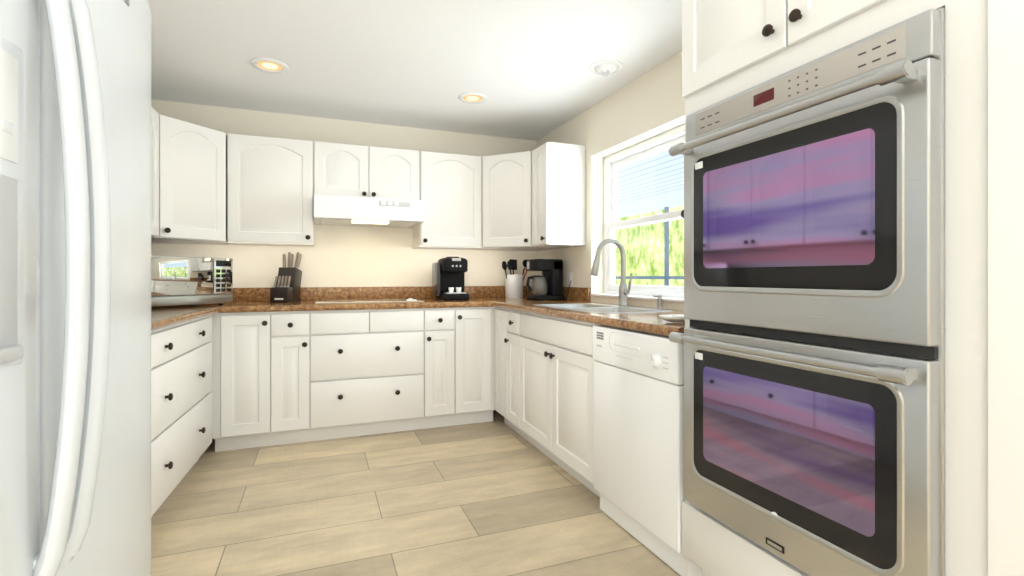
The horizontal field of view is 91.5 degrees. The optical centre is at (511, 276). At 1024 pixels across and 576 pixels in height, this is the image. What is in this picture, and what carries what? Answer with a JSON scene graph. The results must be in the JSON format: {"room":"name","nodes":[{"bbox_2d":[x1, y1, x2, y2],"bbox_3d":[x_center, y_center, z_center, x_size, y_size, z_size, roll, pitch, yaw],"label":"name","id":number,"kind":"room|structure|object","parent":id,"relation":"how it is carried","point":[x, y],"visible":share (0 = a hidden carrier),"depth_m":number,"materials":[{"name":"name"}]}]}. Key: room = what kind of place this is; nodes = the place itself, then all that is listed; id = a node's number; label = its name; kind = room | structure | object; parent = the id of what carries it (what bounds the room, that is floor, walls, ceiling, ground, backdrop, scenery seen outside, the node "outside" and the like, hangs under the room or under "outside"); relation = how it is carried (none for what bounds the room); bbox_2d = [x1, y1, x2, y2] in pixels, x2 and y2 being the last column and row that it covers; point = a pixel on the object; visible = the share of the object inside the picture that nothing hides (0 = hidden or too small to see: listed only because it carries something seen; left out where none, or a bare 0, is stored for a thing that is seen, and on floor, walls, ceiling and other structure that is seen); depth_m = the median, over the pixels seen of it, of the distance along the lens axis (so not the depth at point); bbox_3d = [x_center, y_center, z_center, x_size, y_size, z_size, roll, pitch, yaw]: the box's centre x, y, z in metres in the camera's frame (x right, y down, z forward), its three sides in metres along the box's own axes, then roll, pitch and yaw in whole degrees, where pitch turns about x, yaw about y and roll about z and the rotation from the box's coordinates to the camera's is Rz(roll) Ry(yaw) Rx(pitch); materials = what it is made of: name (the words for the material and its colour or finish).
{"room":"kitchen","nodes":[
{"label":"kitchen","id":0,"kind":"room"},
{"bbox_2d":[151,99,536,287],"bbox_3d":[-1.211,-0.065,4.008,3.420,2.310,0.150,0,0,-21],"label":"wall","id":1,"kind":"structure","parent":0,"point":[349,256],"depth_m":3.91,"materials":[{"name":"paint"}]},
{"bbox_2d":[151,237,226,244],"bbox_3d":[-2.195,-0.595,3.217,0.610,0.730,0.610,0,0,-21],"label":"upper cabinet","id":2,"kind":"object","parent":1,"relation":"attached to","point":[153,240],"depth_m":3.35,"materials":[{"name":"white wood"}]},
{"bbox_2d":[155,114,226,241],"bbox_3d":[-1.994,-0.595,3.128,0.307,0.722,0.307,0,0,-21],"label":"upper cabinet","id":3,"kind":"object","parent":1,"relation":"attached to","point":[216,187],"depth_m":3.11,"materials":[{"name":"white wood"}]},
{"bbox_2d":[227,133,314,246],"bbox_3d":[-1.704,-0.595,3.565,0.536,0.730,0.317,0,0,-21],"label":"upper cabinet","id":4,"kind":"object","parent":1,"relation":"attached to","point":[271,180],"depth_m":3.42,"materials":[{"name":"white wood"}]},
{"bbox_2d":[315,141,422,199],"bbox_3d":[-1.104,-0.761,3.797,0.748,0.398,0.317,0,0,-21],"label":"upper cabinet","id":5,"kind":"object","parent":1,"relation":"attached to","point":[340,169],"depth_m":3.65,"materials":[{"name":"white wood"}]},
{"bbox_2d":[314,194,424,227],"bbox_3d":[-1.068,-0.470,3.705,0.744,0.176,0.512,0,0,-21],"label":"range hood","id":6,"kind":"object","parent":5,"relation":"attached to","point":[360,211],"visible":1,"depth_m":3.52,"materials":[{"name":"white metal"}]},
{"bbox_2d":[413,151,482,249],"bbox_3d":[-0.522,-0.595,4.023,0.496,0.730,0.317,0,0,-21],"label":"upper cabinet","id":7,"kind":"object","parent":1,"relation":"attached to","point":[452,183],"depth_m":3.88,"materials":[{"name":"white wood"}]},
{"bbox_2d":[483,151,531,249],"bbox_3d":[-0.042,-0.595,3.886,0.304,0.722,0.305,0,0,-21],"label":"upper cabinet","id":8,"kind":"object","parent":1,"relation":"attached to","point":[507,178],"depth_m":3.87,"materials":[{"name":"white wood"}]},
{"bbox_2d":[487,246,567,250],"bbox_3d":[0.048,-0.595,4.087,0.610,0.730,0.610,0,0,-21],"label":"upper cabinet","id":9,"kind":"object","parent":1,"relation":"attached to","point":[508,248],"depth_m":4.07,"materials":[{"name":"white wood"}]},
{"bbox_2d":[147,0,681,140],"bbox_3d":[-0.045,-1.270,1.001,3.420,0.100,6.700,0,0,-21],"label":"ceiling","id":10,"kind":"structure","parent":0,"point":[522,66],"depth_m":2.75,"materials":[{"name":"paint"}]},
{"bbox_2d":[251,58,288,72],"bbox_3d":[-1.396,-1.216,2.880,0.196,0.008,0.196,0,0,-21],"label":"recessed light","id":11,"kind":"object","parent":10,"relation":"in","point":[269,65],"visible":1,"depth_m":2.87,"materials":[{"name":"white plastic"}]},
{"bbox_2d":[458,93,486,103],"bbox_3d":[-0.269,-1.216,3.403,0.196,0.008,0.196,0,0,-21],"label":"recessed light","id":12,"kind":"object","parent":10,"relation":"in","point":[473,98],"visible":1,"depth_m":3.40,"materials":[{"name":"white plastic"}]},
{"bbox_2d":[589,60,622,75],"bbox_3d":[0.547,-1.195,2.904,0.196,0.049,0.196,0,0,-21],"label":"recessed light","id":13,"kind":"object","parent":10,"relation":"in","point":[605,67],"visible":0.98,"depth_m":2.87,"materials":[{"name":"white plastic"}]},
{"bbox_2d":[151,410,680,575],"bbox_3d":[-0.045,1.130,1.001,3.420,0.080,6.700,0,0,-21],"label":"floor","id":14,"kind":"structure","parent":0,"point":[497,496],"depth_m":2.29,"materials":[{"name":"tile"}]},
{"bbox_2d":[0,0,150,575],"bbox_3d":[-1.080,0.195,0.730,0.831,1.750,0.912,0,0,-21],"label":"refrigerator","id":15,"kind":"object","parent":14,"relation":"on","point":[75,287],"visible":1,"depth_m":0.80,"materials":[{"name":"white metal"}]},
{"bbox_2d":[151,331,154,516],"bbox_3d":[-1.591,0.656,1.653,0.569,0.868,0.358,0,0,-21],"label":"base cabinet","id":16,"kind":"object","parent":14,"relation":"on","point":[152,332],"depth_m":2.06,"materials":[{"name":"white wood"}]},
{"bbox_2d":[154,315,211,511],"bbox_3d":[-1.872,0.656,2.377,0.569,0.868,1.196,0,0,-21],"label":"base cabinet","id":17,"kind":"object","parent":14,"relation":"on","point":[181,397],"depth_m":2.41,"materials":[{"name":"white wood"}]},
{"bbox_2d":[151,303,222,330],"bbox_3d":[-1.718,0.150,2.018,0.633,0.140,1.888,0,0,-21],"label":"countertop","id":18,"kind":"structure","parent":17,"relation":"on","point":[161,316],"depth_m":2.55,"materials":[{"name":"stone"}]},
{"bbox_2d":[151,255,232,306],"bbox_3d":[-2.070,0.030,3.048,0.385,0.300,0.520,0,0,24],"label":"microwave","id":19,"kind":"object","parent":18,"relation":"on","point":[180,280],"visible":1,"depth_m":2.96,"materials":[{"name":"silver metal"}]},
{"bbox_2d":[212,313,223,451],"bbox_3d":[-2.183,0.656,3.217,0.631,0.868,0.616,0,0,-21],"label":"base cabinet","id":20,"kind":"object","parent":14,"relation":"on","point":[217,318],"depth_m":3.05,"materials":[{"name":"white wood"}]},
{"bbox_2d":[224,312,271,450],"bbox_3d":[-1.760,0.656,3.381,0.275,0.868,0.616,0,0,-21],"label":"base cabinet","id":21,"kind":"object","parent":14,"relation":"on","point":[247,335],"depth_m":3.10,"materials":[{"name":"white wood"}]},
{"bbox_2d":[272,311,311,445],"bbox_3d":[-1.525,0.656,3.473,0.230,0.868,0.616,0,0,-21],"label":"base cabinet","id":22,"kind":"object","parent":14,"relation":"on","point":[284,377],"depth_m":3.19,"materials":[{"name":"white wood"}]},
{"bbox_2d":[312,308,427,440],"bbox_3d":[-1.072,0.656,3.648,0.742,0.868,0.616,0,0,-21],"label":"base cabinet","id":23,"kind":"object","parent":14,"relation":"on","point":[370,366],"depth_m":3.37,"materials":[{"name":"white wood"}]},
{"bbox_2d":[223,286,490,312],"bbox_3d":[-1.066,0.150,3.633,3.016,0.140,0.651,0,0,-21],"label":"countertop","id":24,"kind":"structure","parent":23,"relation":"on","point":[251,299],"depth_m":3.64,"materials":[{"name":"stone"}]},
{"bbox_2d":[270,252,301,302],"bbox_3d":[-1.610,-0.001,3.574,0.139,0.361,0.244,0,0,1],"label":"knife block","id":25,"kind":"object","parent":24,"relation":"on","point":[285,288],"visible":1,"depth_m":3.56,"materials":[{"name":"brown wood"}]},
{"bbox_2d":[315,298,423,303],"bbox_3d":[-1.049,0.176,3.645,0.720,0.008,0.505,0,0,-21],"label":"cooktop","id":26,"kind":"object","parent":24,"relation":"in","point":[346,301],"visible":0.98,"depth_m":3.49,"materials":[{"name":"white glass"}]},
{"bbox_2d":[432,257,468,299],"bbox_3d":[-0.485,0.012,3.933,0.240,0.336,0.275,0,0,-21],"label":"coffee brewer","id":27,"kind":"object","parent":24,"relation":"on","point":[448,278],"visible":1,"depth_m":3.85,"materials":[{"name":"black plastic"}]},
{"bbox_2d":[502,259,526,297],"bbox_3d":[0.030,0.015,4.227,0.267,0.329,0.152,0,0,-21],"label":"utensil crock","id":28,"kind":"object","parent":24,"relation":"on","point":[513,286],"visible":0.92,"depth_m":4.17,"materials":[{"name":"white ceramic"}]},
{"bbox_2d":[526,259,570,299],"bbox_3d":[0.265,0.022,3.888,0.309,0.315,0.263,0,0,-21],"label":"drip coffee maker","id":29,"kind":"object","parent":24,"relation":"on","point":[547,284],"visible":1,"depth_m":3.85,"materials":[{"name":"black plastic"}]},
{"bbox_2d":[428,307,455,427],"bbox_3d":[-0.622,0.656,3.823,0.222,0.868,0.616,0,0,-21],"label":"base cabinet","id":30,"kind":"object","parent":14,"relation":"on","point":[441,321],"depth_m":3.55,"materials":[{"name":"white wood"}]},
{"bbox_2d":[456,307,491,424],"bbox_3d":[-0.392,0.656,3.912,0.273,0.868,0.616,0,0,-21],"label":"base cabinet","id":31,"kind":"object","parent":14,"relation":"on","point":[473,324],"depth_m":3.63,"materials":[{"name":"white wood"}]},
{"bbox_2d":[492,307,495,420],"bbox_3d":[0.034,0.656,4.077,0.641,0.868,0.616,0,0,-21],"label":"base cabinet","id":32,"kind":"object","parent":14,"relation":"on","point":[493,308],"depth_m":3.70,"materials":[{"name":"white wood"}]},
{"bbox_2d":[495,307,502,415],"bbox_3d":[0.200,0.656,3.682,0.615,0.868,0.274,0,0,-21],"label":"base cabinet","id":33,"kind":"object","parent":14,"relation":"on","point":[498,311],"depth_m":3.60,"materials":[{"name":"white wood"}]},
{"bbox_2d":[503,308,598,446],"bbox_3d":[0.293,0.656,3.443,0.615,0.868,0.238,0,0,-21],"label":"base cabinet","id":34,"kind":"object","parent":14,"relation":"on","point":[544,384],"depth_m":2.83,"materials":[{"name":"white wood"}]},
{"bbox_2d":[491,286,684,335],"bbox_3d":[0.521,0.150,2.822,0.643,0.140,2.010,0,0,-21],"label":"countertop","id":35,"kind":"structure","parent":34,"relation":"on","point":[648,322],"depth_m":2.57,"materials":[{"name":"stone"}]},
{"bbox_2d":[532,303,672,313],"bbox_3d":[0.487,0.271,2.892,0.454,0.186,0.834,0,0,-21],"label":"sink","id":36,"kind":"object","parent":35,"relation":"in","point":[597,308],"visible":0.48,"depth_m":2.89,"materials":[{"name":"silver metal"}]},
{"bbox_2d":[591,238,632,305],"bbox_3d":[0.602,-0.028,3.010,0.260,0.410,0.111,0,0,-21],"label":"faucet","id":37,"kind":"object","parent":35,"relation":"on","point":[624,290],"visible":1,"depth_m":3.04,"materials":[{"name":"silver metal"}]},
{"bbox_2d":[653,295,663,308],"bbox_3d":[0.804,0.138,2.747,0.068,0.078,0.044,0,0,-21],"label":"soap dispenser","id":38,"kind":"object","parent":35,"relation":"on","point":[659,302],"visible":1,"depth_m":2.74,"materials":[{"name":"silver metal"}]},
{"bbox_2d":[659,314,684,321],"bbox_3d":[0.671,0.163,1.976,0.195,0.026,0.133,0,0,-21],"label":"soap dish","id":39,"kind":"object","parent":35,"relation":"on","point":[674,318],"visible":0.6,"depth_m":1.93,"materials":[{"name":"white ceramic"}]},
{"bbox_2d":[593,325,684,575],"bbox_3d":[0.752,0.655,2.152,0.630,0.859,0.590,0,0,-21],"label":"dishwasher","id":40,"kind":"object","parent":14,"relation":"on","point":[639,431],"visible":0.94,"depth_m":1.98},
{"bbox_2d":[681,0,987,575],"bbox_3d":[1.033,-0.058,1.474,0.657,2.295,0.862,0,0,-21],"label":"tall cabinet","id":41,"kind":"object","parent":14,"relation":"on","point":[731,48],"visible":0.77,"depth_m":1.03,"materials":[{"name":"white wood"}]},
{"bbox_2d":[669,7,944,575],"bbox_3d":[0.977,0.106,1.469,0.686,1.331,0.750,0,0,-21],"label":"double wall oven","id":42,"kind":"object","parent":41,"relation":"in","point":[811,338],"visible":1,"depth_m":1.23,"materials":[{"name":"silver metal"}]},
{"bbox_2d":[537,51,684,309],"bbox_3d":[0.956,-0.065,2.873,0.200,2.310,3.534,0,0,-21],"label":"wall","id":43,"kind":"structure","parent":0,"point":[648,105],"depth_m":3.40,"materials":[{"name":"paint"}]},
{"bbox_2d":[532,142,585,246],"bbox_3d":[0.332,-0.595,3.716,0.345,0.730,0.259,0,0,-21],"label":"upper cabinet","id":44,"kind":"object","parent":43,"relation":"attached to","point":[558,194],"visible":0.98,"depth_m":3.61,"materials":[{"name":"white wood"}]},
{"bbox_2d":[568,272,571,286],"bbox_3d":[0.450,0.025,3.886,0.009,0.116,0.072,0,0,-21],"label":"outlet","id":45,"kind":"object","parent":43,"relation":"attached to","point":[569,277],"visible":0.81,"depth_m":3.88,"materials":[{"name":"white plastic"}]},
{"bbox_2d":[590,294,683,302],"bbox_3d":[0.836,0.131,3.027,0.112,0.018,1.236,0,0,-21],"label":"window sill","id":46,"kind":"structure","parent":43,"relation":"attached to","point":[668,299],"depth_m":3.02,"materials":[{"name":"paint"}]},
{"bbox_2d":[604,124,684,297],"bbox_3d":[0.921,-0.362,3.060,0.079,1.003,1.238,0,0,-21],"label":"window","id":47,"kind":"structure","parent":43,"relation":"in","point":[614,162],"depth_m":3.30,"materials":[{"name":"plastic"}]},
{"bbox_2d":[618,149,683,217],"bbox_3d":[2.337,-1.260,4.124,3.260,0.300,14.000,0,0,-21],"label":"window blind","id":48,"kind":"structure","parent":47,"relation":"attached to","point":[656,191],"depth_m":7.20,"materials":[{"name":"white fabric"}]},
{"bbox_2d":[988,0,1023,575],"bbox_3d":[1.804,-0.065,-0.177,0.825,2.310,2.766,0,0,-21],"label":"wall","id":49,"kind":"structure","parent":0,"point":[1005,287],"depth_m":0.94,"materials":[{"name":"beige paint"}]},
{"bbox_3d":[-1.523,-0.065,0.428,0.150,2.310,6.300,0,0,-21],"label":"wall","id":50,"kind":"structure","parent":0,"visible":0},
{"bbox_2d":[151,106,158,236],"bbox_3d":[-2.046,-0.595,2.435,0.317,0.730,0.927,0,0,-21],"label":"upper cabinet","id":51,"kind":"object","parent":50,"relation":"attached to","point":[154,173],"visible":0.04,"depth_m":2.76,"materials":[{"name":"white wood"}]},
{"label":"outside","id":52,"kind":"structure","parent":0,"visible":0},
{"bbox_2d":[615,205,683,285],"bbox_3d":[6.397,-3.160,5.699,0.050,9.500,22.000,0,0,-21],"label":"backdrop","id":53,"kind":"structure","parent":52,"point":[679,243],"depth_m":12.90,"materials":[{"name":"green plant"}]},
{"bbox_3d":[3.595,1.290,4.612,5.960,0.200,22.000,0,0,-21],"label":"ground","id":54,"kind":"structure","parent":0,"visible":0},
{"bbox_2d":[615,207,683,285],"bbox_3d":[3.740,0.040,4.668,0.050,2.300,14.000,0,0,-21],"label":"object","id":55,"kind":"object","parent":54,"relation":"on","point":[666,247],"depth_m":7.94,"materials":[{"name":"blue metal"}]}
]}

